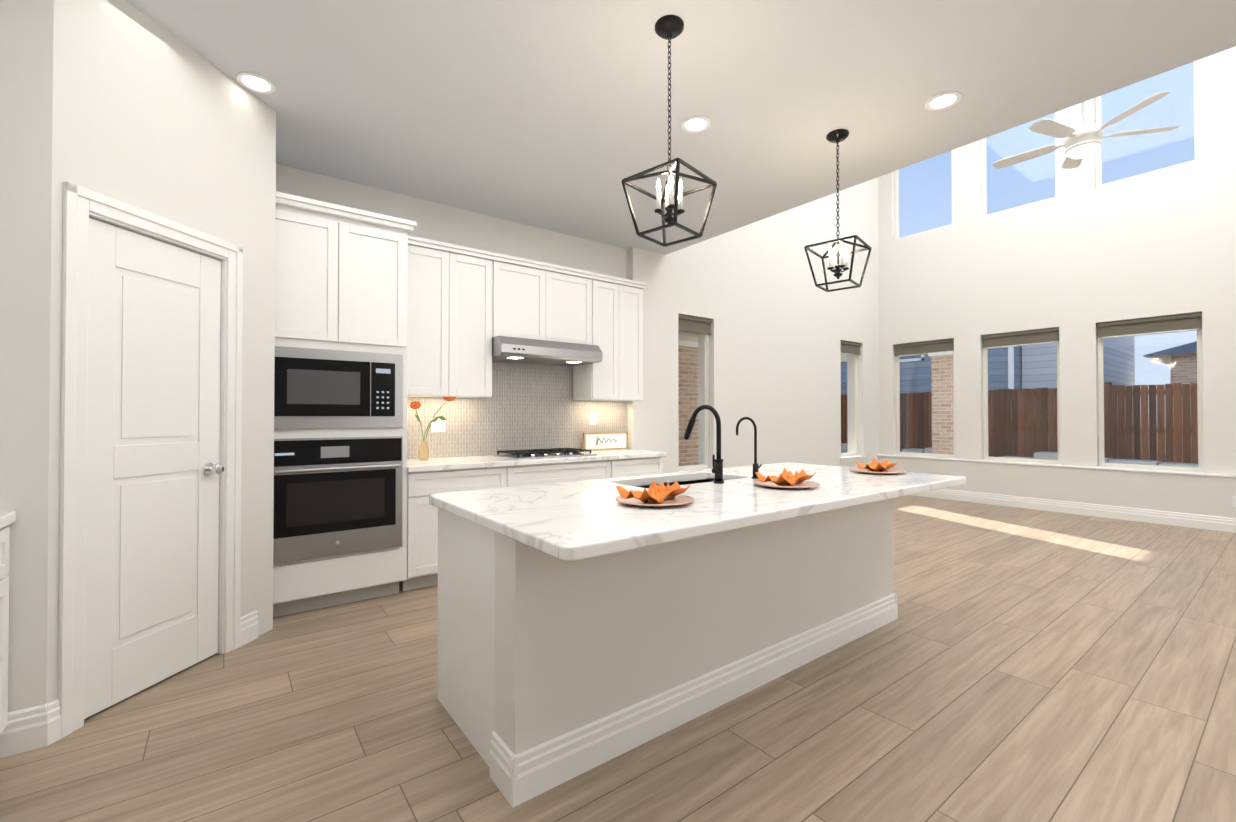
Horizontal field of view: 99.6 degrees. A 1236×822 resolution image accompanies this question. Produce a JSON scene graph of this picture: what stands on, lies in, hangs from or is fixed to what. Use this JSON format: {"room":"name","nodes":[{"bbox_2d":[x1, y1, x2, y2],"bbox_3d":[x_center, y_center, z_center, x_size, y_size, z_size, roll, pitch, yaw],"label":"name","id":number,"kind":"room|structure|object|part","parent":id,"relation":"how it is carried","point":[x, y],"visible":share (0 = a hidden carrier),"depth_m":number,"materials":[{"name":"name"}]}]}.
{"room":"kitchen","nodes":[
{"label":"kitchen","id":0,"kind":"room"},
{"bbox_2d":[0,0,53,712],"bbox_3d":[-2.485,-0.257,1.777,0.780,3.000,0.120,0,-1,-37],"label":"wall","id":1,"kind":"structure","parent":0,"point":[26,70],"depth_m":1.93,"materials":[{"name":"white paint"}]},
{"bbox_2d":[0,703,48,757],"bbox_3d":[-2.441,1.168,1.710,0.786,0.150,0.017,0,-1,-37],"label":"baseboard","id":2,"kind":"structure","parent":1,"relation":"attached to","point":[24,730],"depth_m":1.91,"materials":[{"name":"white wood"}]},
{"bbox_2d":[46,0,275,703],"bbox_3d":[-2.123,-0.249,2.501,0.120,3.000,1.068,0,-1,8],"label":"wall","id":3,"kind":"structure","parent":0,"point":[151,116],"depth_m":2.43,"materials":[{"name":"white paint"}]},
{"bbox_2d":[44,699,60,745],"bbox_3d":[-2.127,1.170,1.964,0.017,0.150,0.045,0,-1,8],"label":"baseboard","id":4,"kind":"structure","parent":3,"relation":"attached to","point":[54,727],"depth_m":1.96,"materials":[{"name":"white wood"}]},
{"bbox_2d":[58,181,242,738],"bbox_3d":[-2.126,0.186,2.395,0.137,2.128,0.796,0,-1,8],"label":"door frame","id":5,"kind":"structure","parent":3,"relation":"in","point":[81,206],"depth_m":2.06,"materials":[{"name":"white wood"}]},
{"bbox_2d":[84,218,223,718],"bbox_3d":[-2.081,0.230,2.385,0.110,2.020,0.620,0,-1,8],"label":"pantry door","id":6,"kind":"structure","parent":5,"relation":"attached to","point":[155,468],"depth_m":2.34,"materials":[{"name":"white wood"}]},
{"bbox_2d":[240,611,257,646],"bbox_3d":[-2.006,1.179,2.828,0.017,0.150,0.120,0,-1,8],"label":"baseboard","id":7,"kind":"structure","parent":3,"relation":"attached to","point":[248,627],"depth_m":2.83,"materials":[{"name":"white wood"}]},
{"bbox_2d":[276,164,626,431],"bbox_3d":[-1.899,-0.358,4.132,4.870,3.250,0.160,0,-1,-37],"label":"wall","id":8,"kind":"structure","parent":0,"point":[449,224],"depth_m":4.48,"materials":[{"name":"white paint"}]},
{"bbox_2d":[413,239,460,398],"bbox_3d":[-1.534,-0.688,4.092,0.420,1.148,0.348,0,-1,-37],"label":"upper cabinet","id":9,"kind":"object","parent":8,"relation":"attached to","point":[436,267],"depth_m":3.99,"materials":[{"name":"white wood"}]},
{"bbox_2d":[457,247,500,397],"bbox_3d":[-1.268,-0.686,4.291,0.484,1.148,0.348,0,-1,-37],"label":"upper cabinet","id":10,"kind":"object","parent":8,"relation":"attached to","point":[476,267],"depth_m":4.18,"materials":[{"name":"white wood"}]},
{"bbox_2d":[407,361,625,458],"bbox_3d":[-0.868,-0.027,4.797,2.380,0.840,0.011,0,-1,-37],"label":"tile backsplash","id":11,"kind":"structure","parent":8,"relation":"attached to","point":[525,406],"depth_m":4.74,"materials":[{"name":"beige tile"}]},
{"bbox_2d":[493,252,604,366],"bbox_3d":[-0.685,-0.850,4.629,0.980,0.813,0.514,0,-1,-37],"label":"upper cabinet","id":12,"kind":"object","parent":8,"relation":"attached to","point":[544,313],"depth_m":4.53,"materials":[{"name":"white wood"}]},
{"bbox_2d":[492,336,602,365],"bbox_3d":[-0.684,-0.519,4.624,0.980,0.158,0.516,0,-1,-37],"label":"range hood","id":13,"kind":"object","parent":12,"relation":"attached to","point":[517,349],"depth_m":4.44,"materials":[{"name":"silver metal"}]},
{"bbox_2d":[573,275,624,400],"bbox_3d":[-0.221,-0.678,5.080,0.434,1.148,0.348,0,-1,-37],"label":"upper cabinet","id":14,"kind":"object","parent":8,"relation":"attached to","point":[605,381],"depth_m":5.00,"materials":[{"name":"white wood"}]},
{"bbox_2d":[625,279,644,400],"bbox_3d":[0.004,-0.676,5.250,0.370,1.148,0.348,0,-1,-37],"label":"upper cabinet","id":15,"kind":"object","parent":8,"relation":"attached to","point":[633,291],"depth_m":5.16,"materials":[{"name":"white wood"}]},
{"bbox_2d":[0,495,1235,821],"bbox_3d":[2.614,1.301,2.564,10.210,0.100,8.070,0,-1,-37],"label":"floor","id":16,"kind":"structure","parent":0,"point":[1018,665],"depth_m":2.09,"materials":[{"name":"brown wood"}]},
{"bbox_2d":[0,519,15,733],"bbox_3d":[-2.310,0.820,1.461,0.687,0.840,0.574,0,-1,-37],"label":"base cabinet","id":17,"kind":"object","parent":16,"relation":"on","point":[4,531],"depth_m":1.85,"materials":[{"name":"white wood"}]},
{"bbox_2d":[0,511,15,526],"bbox_3d":[-0.961,0.363,-0.315,0.698,0.040,5.040,0,-1,-37],"label":"countertop","id":18,"kind":"structure","parent":17,"relation":"on","point":[5,517],"depth_m":1.84,"materials":[{"name":"white stone"}]},
{"bbox_2d":[273,195,412,616],"bbox_3d":[-1.966,-0.004,3.562,0.860,2.530,0.665,0,-1,-37],"label":"tall cabinet","id":19,"kind":"object","parent":16,"relation":"on","point":[380,319],"depth_m":3.33,"materials":[{"name":"white wood"}]},
{"bbox_2d":[273,436,402,563],"bbox_3d":[-1.929,0.543,3.507,0.790,0.745,0.648,0,-1,-37],"label":"wall oven","id":20,"kind":"object","parent":19,"relation":"in","point":[336,497],"depth_m":3.29,"materials":[{"name":"silver metal"}]},
{"bbox_2d":[274,346,402,428],"bbox_3d":[-1.900,-0.137,3.476,0.790,0.495,0.443,0,-1,-37],"label":"microwave","id":21,"kind":"object","parent":19,"relation":"in","point":[316,387],"depth_m":3.30,"materials":[{"name":"silver metal"}]},
{"bbox_2d":[413,467,516,588],"bbox_3d":[-1.315,0.846,4.073,0.806,0.840,0.619,0,-1,-37],"label":"base cabinet","id":22,"kind":"object","parent":16,"relation":"on","point":[425,483],"depth_m":3.70,"materials":[{"name":"white wood"}]},
{"bbox_2d":[517,459,620,485],"bbox_3d":[-0.646,0.851,4.577,1.132,0.840,0.619,0,-1,-37],"label":"base cabinet","id":23,"kind":"object","parent":16,"relation":"on","point":[544,473],"depth_m":4.36,"materials":[{"name":"white wood"}]},
{"bbox_2d":[413,447,665,470],"bbox_3d":[-0.678,0.411,4.540,2.380,0.040,0.643,0,-1,-37],"label":"countertop","id":24,"kind":"structure","parent":23,"relation":"on","point":[453,463],"depth_m":4.26,"materials":[{"name":"white stone"}]},
{"bbox_3d":[-0.119,0.305,5.262,0.540,0.184,0.026,0,-1,-37],"label":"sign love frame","id":25,"kind":"part","parent":24,"relation":"part of","materials":[{"name":"beige wood"}]},
{"bbox_2d":[621,459,662,476],"bbox_3d":[-0.025,0.856,5.044,0.686,0.840,0.619,0,-1,-37],"label":"base cabinet","id":26,"kind":"object","parent":16,"relation":"on","point":[629,467],"depth_m":4.84,"materials":[{"name":"white wood"}]},
{"bbox_2d":[429,501,897,807],"bbox_3d":[0.447,0.833,2.710,2.534,0.840,0.777,0,-1,-37],"label":"kitchen island","id":27,"kind":"object","parent":16,"relation":"on","point":[584,626],"depth_m":2.01,"materials":[{"name":"white paint"}]},
{"bbox_3d":[-0.377,1.168,1.710,0.017,0.150,0.176,0,-1,-37],"label":"baseboard","id":28,"kind":"part","parent":27,"relation":"part of","materials":[{"name":"white wood"}]},
{"bbox_2d":[429,462,965,564],"bbox_3d":[0.577,0.392,2.647,2.676,0.040,1.180,0,-1,-37],"label":"island countertop","id":29,"kind":"structure","parent":27,"relation":"on","point":[566,522],"depth_m":2.07,"materials":[{"name":"white stone"}]},
{"bbox_2d":[615,480,693,506],"bbox_3d":[0.146,0.321,2.085,0.314,0.089,0.314,0,-1,33],"label":"plate setting","id":30,"kind":"object","parent":29,"relation":"on","point":[659,495],"visible":1,"depth_m":2.04,"materials":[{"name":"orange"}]},
{"bbox_3d":[0.146,0.357,2.085,0.314,0.018,0.314,0,-1,33],"label":"plate","id":31,"kind":"part","parent":30,"relation":"part of","materials":[{"name":"beige"}]},
{"bbox_2d":[637,478,714,487],"bbox_3d":[0.356,0.524,2.868,0.804,0.217,0.364,0,-1,-37],"label":"sink basin","id":32,"kind":"object","parent":29,"relation":"in","point":[681,481],"depth_m":3.08,"materials":[{"name":"black metal"}]},
{"bbox_2d":[684,405,723,483],"bbox_3d":[0.438,0.170,2.780,0.093,0.407,0.280,0,-1,-37],"label":"faucet","id":33,"kind":"object","parent":29,"relation":"on","point":[717,463],"depth_m":2.69,"materials":[{"name":"black metal"}]},
{"bbox_2d":[736,417,761,478],"bbox_3d":[0.741,0.204,2.951,0.075,0.342,0.160,0,-1,-37],"label":"faucet","id":34,"kind":"object","parent":29,"relation":"on","point":[756,466],"depth_m":2.89,"materials":[{"name":"black metal"}]},
{"bbox_2d":[753,468,819,488],"bbox_3d":[0.829,0.326,2.575,0.314,0.089,0.314,0,-1,42],"label":"plate setting","id":35,"kind":"object","parent":29,"relation":"on","point":[785,479],"visible":1,"depth_m":2.54,"materials":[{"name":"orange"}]},
{"bbox_3d":[0.829,0.361,2.574,0.314,0.018,0.314,0,-1,42],"label":"plate","id":36,"kind":"part","parent":35,"relation":"part of","materials":[{"name":"beige"}]},
{"bbox_2d":[849,457,905,473],"bbox_3d":[1.588,0.332,3.196,0.314,0.089,0.314,0,-1,36],"label":"plate setting","id":37,"kind":"object","parent":29,"relation":"on","point":[877,467],"visible":1,"depth_m":3.15,"materials":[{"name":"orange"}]},
{"bbox_3d":[1.588,0.367,3.196,0.314,0.018,0.314,0,-1,36],"label":"plate","id":38,"kind":"part","parent":37,"relation":"part of","materials":[{"name":"beige"}]},
{"bbox_3d":[0.676,1.175,2.403,2.533,0.150,0.017,0,-1,-37],"label":"baseboard","id":39,"kind":"part","parent":27,"relation":"part of","materials":[{"name":"white wood"}]},
{"bbox_2d":[125,0,1235,254],"bbox_3d":[0.665,-1.888,1.127,5.330,0.250,8.070,0,-1,-37],"label":"ceiling","id":40,"kind":"structure","parent":0,"point":[549,114],"depth_m":2.78,"materials":[{"name":"white paint"}]},
{"bbox_2d":[235,72,275,93],"bbox_3d":[-1.923,-1.741,2.775,0.180,0.009,0.180,0,-1,-37],"label":"recessed light","id":41,"kind":"object","parent":40,"relation":"in","point":[254,82],"visible":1,"depth_m":2.77,"materials":[{"name":"white plastic"}]},
{"bbox_2d":[621,15,716,246],"bbox_3d":[0.233,-1.270,2.367,0.311,0.960,0.311,0,-1,41],"label":"pendant lantern","id":42,"kind":"object","parent":40,"relation":"hanging from","point":[668,27],"visible":1,"depth_m":2.35,"materials":[{"name":"black metal"}]},
{"bbox_2d":[681,116,710,132],"bbox_3d":[0.474,-1.737,3.166,0.180,0.009,0.180,0,-1,-37],"label":"recessed light","id":43,"kind":"object","parent":40,"relation":"in","point":[694,124],"visible":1,"depth_m":3.16,"materials":[{"name":"white"}]},
{"bbox_2d":[804,129,870,291],"bbox_3d":[1.383,-1.262,3.284,0.311,0.960,0.311,0,-1,41],"label":"pendant lantern","id":44,"kind":"object","parent":40,"relation":"hanging from","point":[837,136],"visible":1,"depth_m":3.27,"materials":[{"name":"black metal"}]},
{"bbox_2d":[924,91,961,110],"bbox_3d":[1.826,-1.740,2.933,0.180,0.009,0.180,0,-1,-37],"label":"recessed light","id":45,"kind":"object","parent":40,"relation":"in","point":[943,100],"visible":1,"depth_m":2.93,"materials":[{"name":"white"}]},
{"bbox_2d":[627,177,879,472],"bbox_3d":[2.209,-1.704,7.178,5.340,6.000,0.260,0,-1,-37],"label":"wall","id":46,"kind":"structure","parent":0,"point":[782,325],"depth_m":6.86,"materials":[{"name":"white paint"}]},
{"bbox_2d":[678,314,712,470],"bbox_3d":[0.866,-0.204,6.079,0.574,1.774,0.115,0,-1,-37],"label":"window","id":47,"kind":"structure","parent":46,"relation":"in","point":[691,324],"depth_m":6.20,"materials":[{"name":"white plastic"}]},
{"bbox_2d":[679,468,711,471],"bbox_3d":[0.893,0.722,6.034,0.640,0.077,0.115,0,-1,-37],"label":"window sill","id":48,"kind":"structure","parent":46,"relation":"attached to","point":[706,468],"depth_m":6.10,"materials":[{"name":"white"}]},
{"bbox_2d":[840,340,861,456],"bbox_3d":[3.573,-0.184,8.119,0.644,1.774,0.115,0,-1,-37],"label":"window","id":49,"kind":"structure","parent":46,"relation":"in","point":[850,347],"depth_m":8.30,"materials":[{"name":"white plastic"}]},
{"bbox_2d":[840,455,865,462],"bbox_3d":[3.601,0.742,8.074,0.710,0.077,0.115,0,-1,-37],"label":"window sill","id":50,"kind":"structure","parent":46,"relation":"attached to","point":[852,458],"depth_m":8.05,"materials":[{"name":"white"}]},
{"bbox_2d":[877,456,1235,517],"bbox_3d":[6.565,0.991,5.482,0.070,0.578,7.650,0,-1,-37],"label":"wall","id":51,"kind":"structure","parent":0,"point":[1200,495],"depth_m":6.40,"materials":[{"name":"white paint"}]},
{"bbox_2d":[877,454,1235,477],"bbox_3d":[6.594,0.690,5.506,0.169,0.024,7.650,0,-1,-37],"label":"window sill","id":52,"kind":"structure","parent":51,"relation":"on","point":[1106,468],"depth_m":6.53,"materials":[{"name":"white"}]},
{"bbox_2d":[912,489,1235,532],"bbox_3d":[6.531,1.205,5.454,0.017,0.150,7.650,0,-1,-37],"label":"baseboard","id":53,"kind":"structure","parent":51,"relation":"attached to","point":[1225,524],"depth_m":6.38,"materials":[{"name":"white wood"}]},
{"bbox_2d":[1232,496,1235,506],"bbox_3d":[6.515,0.953,5.485,0.008,0.115,0.075,0,-1,-37],"label":"outlet","id":54,"kind":"object","parent":51,"relation":"attached to","point":[1233,501],"visible":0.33,"depth_m":5.50,"materials":[{"name":"white plastic"}]},
{"bbox_2d":[878,46,1235,474],"bbox_3d":[6.705,-1.720,5.514,0.160,6.000,7.810,0,-1,-37],"label":"wall","id":55,"kind":"structure","parent":0,"point":[1079,258],"depth_m":6.58,"materials":[{"name":"white paint"}]},
{"bbox_2d":[894,338,953,457],"bbox_3d":[4.747,-0.184,8.086,0.115,1.774,0.874,0,-1,-37],"label":"window","id":56,"kind":"structure","parent":55,"relation":"in","point":[940,346],"depth_m":8.15,"materials":[{"name":"white plastic"}]},
{"bbox_2d":[895,150,952,239],"bbox_3d":[4.775,-3.394,8.139,0.045,1.294,0.874,0,-1,-37],"label":"window","id":57,"kind":"structure","parent":55,"relation":"in","point":[897,194],"depth_m":8.44,"materials":[{"name":"white plastic"}]},
{"bbox_2d":[982,112,1057,216],"bbox_3d":[5.509,-3.404,7.164,0.045,1.294,0.874,0,-1,-37],"label":"window","id":58,"kind":"structure","parent":55,"relation":"in","point":[984,191],"depth_m":7.32,"materials":[{"name":"white plastic"}]},
{"bbox_2d":[982,327,1059,463],"bbox_3d":[5.481,-0.194,7.112,0.115,1.774,0.874,0,-1,-37],"label":"window","id":59,"kind":"structure","parent":55,"relation":"in","point":[1025,337],"depth_m":7.12,"materials":[{"name":"white plastic"}]},
{"bbox_2d":[1096,60,1199,187],"bbox_3d":[6.249,-3.413,6.182,0.045,1.294,0.874,0,-1,-37],"label":"window","id":60,"kind":"structure","parent":55,"relation":"in","point":[1099,166],"depth_m":6.02,"materials":[{"name":"white plastic"}]},
{"bbox_2d":[1097,312,1203,471],"bbox_3d":[6.221,-0.204,6.130,0.115,1.774,0.874,0,-1,-37],"label":"window","id":61,"kind":"structure","parent":55,"relation":"in","point":[1157,324],"depth_m":6.09,"materials":[{"name":"white plastic"}]},
{"bbox_3d":[4.663,-4.833,4.168,5.080,0.200,8.070,0,-1,-37],"label":"ceiling","id":62,"kind":"structure","parent":0,"visible":0},
{"bbox_2d":[993,91,1179,177],"bbox_3d":[4.145,-3.418,4.733,1.298,2.620,1.262,0,-1,-37],"label":"ceiling fan","id":63,"kind":"object","parent":62,"relation":"hanging from","point":[1082,140],"visible":0.98,"depth_m":4.60,"materials":[{"name":"white"}]},
{"label":"outside","id":64,"kind":"structure","parent":0,"visible":0},
{"bbox_2d":[1125,435,1165,461],"bbox_3d":[3.022,1.631,20.806,90.000,0.100,90.000,0,-1,-37],"label":"ground","id":65,"kind":"structure","parent":64,"point":[1165,449],"depth_m":21.21,"materials":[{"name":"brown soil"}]},
{"bbox_2d":[678,340,697,465],"bbox_3d":[1.319,0.177,8.706,1.780,2.570,0.380,0,-1,-37],"label":"brick wall","id":66,"kind":"structure","parent":65,"relation":"on","point":[687,408],"depth_m":8.37,"materials":[{"name":"brown brick"}]},
{"bbox_2d":[678,330,697,341],"bbox_3d":[0.435,-1.315,8.066,4.100,0.400,3.280,0,-1,-37],"label":"roof","id":67,"kind":"structure","parent":66,"relation":"on","point":[687,335],"depth_m":9.14,"materials":[{"name":"white"}]},
{"bbox_2d":[841,346,1021,438],"bbox_3d":[11.622,-1.667,21.057,10.800,6.500,10.800,0,-1,-37],"label":"house","id":68,"kind":"structure","parent":65,"relation":"on","point":[909,382],"depth_m":14.48,"materials":[{"name":"blue"}]},
{"bbox_2d":[928,351,952,454],"bbox_3d":[6.451,0.151,10.162,0.550,2.650,0.550,0,-1,-37],"label":"patio column","id":69,"kind":"structure","parent":65,"relation":"on","point":[942,411],"depth_m":10.06,"materials":[{"name":"brick"}]},
{"bbox_2d":[841,329,1196,361],"bbox_3d":[6.414,-1.402,8.365,2.790,0.420,13.200,0,-1,-37],"label":"roof","id":70,"kind":"structure","parent":69,"relation":"on","point":[843,357],"depth_m":9.07,"materials":[{"name":"white"}]},
{"bbox_2d":[841,382,1197,462],"bbox_3d":[9.307,0.467,9.275,0.148,2.000,28.000,0,-1,-37],"label":"fence","id":71,"kind":"object","parent":65,"relation":"on","point":[1022,407],"depth_m":9.59,"materials":[{"name":"brown wood"}]},
{"bbox_2d":[841,443,1197,467],"bbox_3d":[10.257,1.103,7.403,0.520,0.692,23.857,0,-1,-37],"label":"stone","id":72,"kind":"object","parent":65,"relation":"on","point":[1037,455],"depth_m":9.72,"materials":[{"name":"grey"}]},
{"bbox_2d":[1022,343,1056,391],"label":"house","id":73,"kind":"structure","parent":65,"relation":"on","point":[1041,349],"depth_m":14.08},
{"bbox_2d":[1103,336,1134,389],"label":"house","id":74,"kind":"structure","parent":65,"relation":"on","point":[1120,355],"depth_m":17.83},
{"bbox_2d":[1143,341,1196,462],"bbox_3d":[21.652,-0.882,11.892,11.900,4.750,12.200,0,-1,-37],"label":"brick house","id":75,"kind":"structure","parent":65,"relation":"on","point":[1171,361],"depth_m":12.94,"materials":[{"name":"grey"}]}
]}

